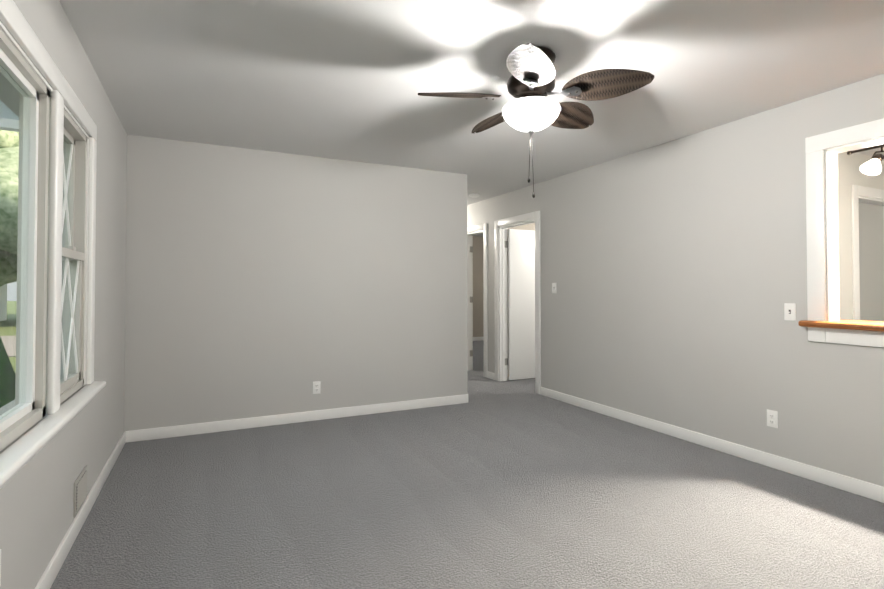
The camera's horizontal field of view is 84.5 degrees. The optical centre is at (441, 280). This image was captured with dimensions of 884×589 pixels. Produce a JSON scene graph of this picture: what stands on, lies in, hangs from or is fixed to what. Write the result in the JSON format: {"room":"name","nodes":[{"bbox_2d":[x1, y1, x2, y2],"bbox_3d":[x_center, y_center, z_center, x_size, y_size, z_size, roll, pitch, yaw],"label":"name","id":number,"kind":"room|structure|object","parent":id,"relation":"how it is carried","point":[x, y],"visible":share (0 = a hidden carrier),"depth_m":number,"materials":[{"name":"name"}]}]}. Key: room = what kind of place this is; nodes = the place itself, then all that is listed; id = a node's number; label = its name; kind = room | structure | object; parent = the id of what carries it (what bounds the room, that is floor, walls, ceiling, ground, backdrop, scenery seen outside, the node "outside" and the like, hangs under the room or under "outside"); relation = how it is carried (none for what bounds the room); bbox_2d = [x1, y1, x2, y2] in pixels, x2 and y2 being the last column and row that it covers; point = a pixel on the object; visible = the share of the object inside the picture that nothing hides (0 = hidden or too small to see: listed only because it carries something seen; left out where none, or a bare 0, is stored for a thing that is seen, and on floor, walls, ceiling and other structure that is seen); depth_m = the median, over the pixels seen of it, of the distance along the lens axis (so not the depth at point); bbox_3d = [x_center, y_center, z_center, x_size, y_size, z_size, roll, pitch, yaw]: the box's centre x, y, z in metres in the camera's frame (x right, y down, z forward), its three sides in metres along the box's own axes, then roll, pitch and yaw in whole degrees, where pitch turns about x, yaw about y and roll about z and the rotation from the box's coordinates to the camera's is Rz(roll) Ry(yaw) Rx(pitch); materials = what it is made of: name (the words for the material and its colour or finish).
{"room":"empty living room","nodes":[
{"label":"empty living room","id":0,"kind":"room"},
{"bbox_2d":[0,0,126,588],"bbox_3d":[-2.316,0.045,3.185,0.240,2.440,12.450,0,-1,-26],"label":"wall","id":1,"kind":"structure","parent":0,"point":[36,503],"depth_m":2.47,"materials":[{"name":"grey paint"}]},
{"bbox_2d":[0,549,0,585],"bbox_3d":[-1.352,0.887,1.477,0.010,0.114,0.070,0,-1,-26],"label":"outlet","id":2,"kind":"object","parent":1,"relation":"attached to","point":[0,567],"visible":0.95,"depth_m":1.50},
{"bbox_2d":[0,100,18,131],"bbox_3d":[-2.048,-1.200,1.033,1.180,0.300,4.830,0,-1,-26],"label":"porch roof","id":3,"kind":"structure","parent":1,"relation":"attached to","point":[3,111],"depth_m":3.21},
{"bbox_2d":[0,0,96,451],"bbox_3d":[-1.374,-0.173,1.445,0.113,1.420,2.730,0,-1,-26],"label":"window","id":4,"kind":"structure","parent":1,"relation":"in","point":[26,412],"depth_m":1.92,"materials":[{"name":"white wood"}]},
{"bbox_2d":[0,381,105,488],"bbox_3d":[-1.311,0.578,1.463,0.083,0.082,2.770,0,-1,-26],"label":"window sill","id":5,"kind":"structure","parent":1,"relation":"attached to","point":[21,452],"depth_m":1.74,"materials":[{"name":"white wood"}]},
{"bbox_2d":[45,109,86,410],"bbox_3d":[-1.809,-0.114,2.317,0.095,1.330,0.600,0,-1,-26],"label":"window","id":6,"kind":"structure","parent":1,"relation":"in","point":[73,259],"depth_m":2.52,"materials":[{"name":"white wood"}]},
{"bbox_2d":[73,465,87,517],"bbox_3d":[-1.841,1.069,2.482,0.013,0.170,0.260,0,-1,-26],"label":"air vent","id":7,"kind":"object","parent":1,"relation":"in","point":[80,489],"visible":1,"depth_m":2.45,"materials":[{"name":"grey metal"}]},
{"bbox_2d":[35,431,126,588],"bbox_3d":[-1.042,1.182,0.839,0.014,0.090,6.670,0,-1,-26],"label":"baseboard","id":8,"kind":"structure","parent":1,"relation":"attached to","point":[55,564],"depth_m":2.38,"materials":[{"name":"white wood"}]},
{"bbox_2d":[124,135,466,430],"bbox_3d":[-1.145,0.068,4.584,3.090,2.440,0.120,0,-1,-26],"label":"wall","id":9,"kind":"structure","parent":0,"point":[259,283],"depth_m":4.38,"materials":[{"name":"grey paint"}]},
{"bbox_2d":[127,394,467,442],"bbox_3d":[-1.096,1.242,4.515,3.074,0.090,0.017,0,-1,-26],"label":"baseboard","id":10,"kind":"structure","parent":9,"relation":"attached to","point":[262,421],"depth_m":4.35,"materials":[{"name":"white wood"}]},
{"bbox_2d":[313,381,320,393],"bbox_3d":[-1.157,0.987,4.491,0.070,0.114,0.010,0,-1,-26],"label":"outlet","id":11,"kind":"object","parent":9,"relation":"attached to","point":[316,387],"visible":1,"depth_m":4.49,"materials":[{"name":"white plastic"}]},
{"bbox_2d":[50,340,883,588],"bbox_3d":[1.200,1.393,4.874,8.060,0.200,12.450,0,-1,-26],"label":"floor","id":12,"kind":"structure","parent":0,"point":[509,484],"depth_m":2.65,"materials":[{"name":"carpet"}]},
{"bbox_2d":[59,0,883,236],"bbox_3d":[1.200,-1.247,4.918,8.060,0.200,12.450,0,-1,-26],"label":"ceiling","id":13,"kind":"structure","parent":0,"point":[349,80],"depth_m":2.70,"materials":[{"name":"white paint"}]},
{"bbox_2d":[469,193,479,197],"bbox_3d":[0.421,-1.105,6.333,0.140,0.036,0.140,0,-1,-26],"label":"smoke detector","id":14,"kind":"object","parent":13,"relation":"attached to","point":[473,195],"visible":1,"depth_m":6.29,"materials":[{"name":"white plastic"}]},
{"bbox_2d":[418,43,653,197],"bbox_3d":[0.450,-0.809,2.618,1.145,0.750,1.096,0,-1,-26],"label":"ceiling fan","id":15,"kind":"object","parent":13,"relation":"hanging from","point":[531,108],"visible":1,"depth_m":2.46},
{"bbox_2d":[847,144,883,175],"bbox_3d":[3.148,-0.945,2.680,0.203,0.477,1.582,0,-1,-26],"label":"track spotlight","id":16,"kind":"object","parent":13,"relation":"attached to","point":[871,166],"visible":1,"depth_m":3.23,"materials":[{"name":"white glass"}]},
{"bbox_2d":[473,236,483,336],"bbox_3d":[-1.472,0.163,10.385,7.580,2.440,0.240,0,-1,-26],"label":"wall","id":17,"kind":"structure","parent":0,"point":[477,286],"depth_m":11.38,"materials":[{"name":"grey paint"}]},
{"bbox_2d":[473,337,483,340],"bbox_3d":[0.454,1.351,11.161,3.420,0.090,0.014,0,-1,-26],"label":"baseboard","id":18,"kind":"structure","parent":17,"relation":"attached to","point":[478,338],"depth_m":11.34,"materials":[{"name":"white wood"}]},
{"bbox_2d":[508,223,534,230],"bbox_3d":[2.285,0.115,7.420,3.420,2.440,0.120,0,-1,-26],"label":"wall","id":19,"kind":"structure","parent":0,"point":[528,227],"depth_m":6.83,"materials":[{"name":"beige paint"}]},
{"bbox_2d":[467,74,883,486],"bbox_3d":[1.479,0.075,5.032,0.120,2.440,11.970,0,-1,-26],"label":"wall","id":20,"kind":"structure","parent":0,"point":[675,271],"depth_m":3.73,"materials":[{"name":"grey paint"}]},
{"bbox_2d":[467,223,487,377],"bbox_3d":[0.516,0.270,7.007,0.156,2.115,0.740,0,-1,-26],"label":"door frame","id":21,"kind":"structure","parent":20,"relation":"attached to","point":[473,230],"depth_m":7.08,"materials":[{"name":"white wood"}]},
{"bbox_2d":[470,241,507,364],"bbox_3d":[0.646,0.300,6.838,0.055,1.640,0.952,0,-1,-26],"label":"hinges","id":22,"kind":"object","parent":20,"relation":"attached to","point":[471,301],"visible":0.98,"depth_m":7.25,"materials":[{"name":"metal"}]},
{"bbox_2d":[494,210,540,393],"bbox_3d":[0.978,0.255,6.059,0.156,2.115,0.970,0,-1,-26],"label":"door frame","id":23,"kind":"structure","parent":20,"relation":"attached to","point":[501,292],"depth_m":6.38,"materials":[{"name":"white wood"}]},
{"bbox_2d":[508,229,534,379],"bbox_3d":[1.218,0.315,6.567,0.750,1.988,0.035,0,-1,-26],"label":"door","id":24,"kind":"structure","parent":20,"relation":"in","point":[521,304],"depth_m":6.47,"materials":[{"name":"white wood"}]},
{"bbox_2d":[552,283,555,292],"bbox_3d":[1.234,0.081,5.374,0.022,0.114,0.070,0,-1,-26],"label":"light switch","id":25,"kind":"object","parent":20,"relation":"attached to","point":[553,287],"visible":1,"depth_m":5.37,"materials":[{"name":"white plastic"}]},
{"bbox_2d":[540,387,883,502],"bbox_3d":[2.585,1.210,2.587,0.014,0.090,6.640,0,-1,-26],"label":"baseboard","id":26,"kind":"structure","parent":20,"relation":"attached to","point":[872,491],"depth_m":3.49,"materials":[{"name":"white wood"}]},
{"bbox_2d":[767,409,777,427],"bbox_3d":[2.241,0.937,3.303,0.010,0.114,0.070,0,-1,-26],"label":"outlet","id":27,"kind":"object","parent":20,"relation":"attached to","point":[772,418],"visible":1,"depth_m":3.30,"materials":[{"name":"white plastic"}]},
{"bbox_2d":[784,303,795,320],"bbox_3d":[2.288,0.205,3.205,0.022,0.114,0.070,0,-1,-26],"label":"light switch","id":28,"kind":"object","parent":20,"relation":"attached to","point":[790,311],"visible":1,"depth_m":3.20,"materials":[{"name":"white plastic"}]},
{"bbox_2d":[798,319,883,331],"bbox_3d":[2.793,0.261,2.426,0.355,0.040,1.680,0,-1,-26],"label":"ledge shelf","id":29,"kind":"object","parent":20,"relation":"on","point":[861,325],"visible":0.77,"depth_m":2.90,"materials":[{"name":"brown wood"}]},
{"bbox_2d":[805,118,883,346],"bbox_3d":[2.779,-0.278,2.367,0.160,1.300,1.730,0,-1,-26],"label":"trim","id":30,"kind":"structure","parent":20,"relation":"attached to","point":[822,242],"depth_m":3.04,"materials":[{"name":"white wood"}]},
{"bbox_2d":[838,151,883,319],"bbox_3d":[3.738,0.066,4.435,3.420,2.440,0.120,0,-1,-26],"label":"wall","id":31,"kind":"structure","parent":0,"point":[850,173],"depth_m":4.30,"materials":[{"name":"beige paint"}]},
{"bbox_2d":[851,185,883,319],"bbox_3d":[4.065,0.218,4.582,0.980,2.140,0.138,0,-1,-26],"label":"door frame","id":32,"kind":"structure","parent":31,"relation":"attached to","point":[858,192],"depth_m":4.34,"materials":[{"name":"white wood"}]},
{"bbox_2d":[859,203,883,321],"bbox_3d":[4.716,0.101,6.607,0.240,2.440,12.450,0,-1,-26],"label":"wall","id":33,"kind":"structure","parent":0,"point":[871,244],"depth_m":5.70,"materials":[{"name":"beige paint"}]},
{"label":"outside","id":34,"kind":"structure","parent":0,"visible":0},
{"bbox_2d":[0,301,16,373],"bbox_3d":[-28.560,2.126,12.973,120.000,0.300,130.000,0,-1,-26],"label":"lawn","id":35,"kind":"structure","parent":34,"point":[11,314],"depth_m":23.95,"materials":[{"name":"green plant"}]},
{"bbox_2d":[0,284,6,320],"bbox_3d":[-27.808,-0.924,20.619,12.000,6.050,9.000,0,-1,-26],"label":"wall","id":36,"kind":"structure","parent":35,"relation":"on","point":[3,300],"depth_m":26.81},
{"bbox_2d":[1,336,15,356],"bbox_3d":[-18.494,1.624,-7.702,120.000,0.025,44.000,0,-1,-26],"label":"street","id":37,"kind":"structure","parent":35,"relation":"on","point":[8,339],"depth_m":15.20,"materials":[{"name":"grey concrete"}]},
{"bbox_2d":[0,130,18,407],"bbox_3d":[-26.443,-5.307,11.468,39.407,14.514,41.716,0,-1,-26],"label":"trees","id":38,"kind":"object","parent":35,"relation":"on","point":[6,379],"depth_m":7.03,"materials":[{"name":"green plant"}]}
]}

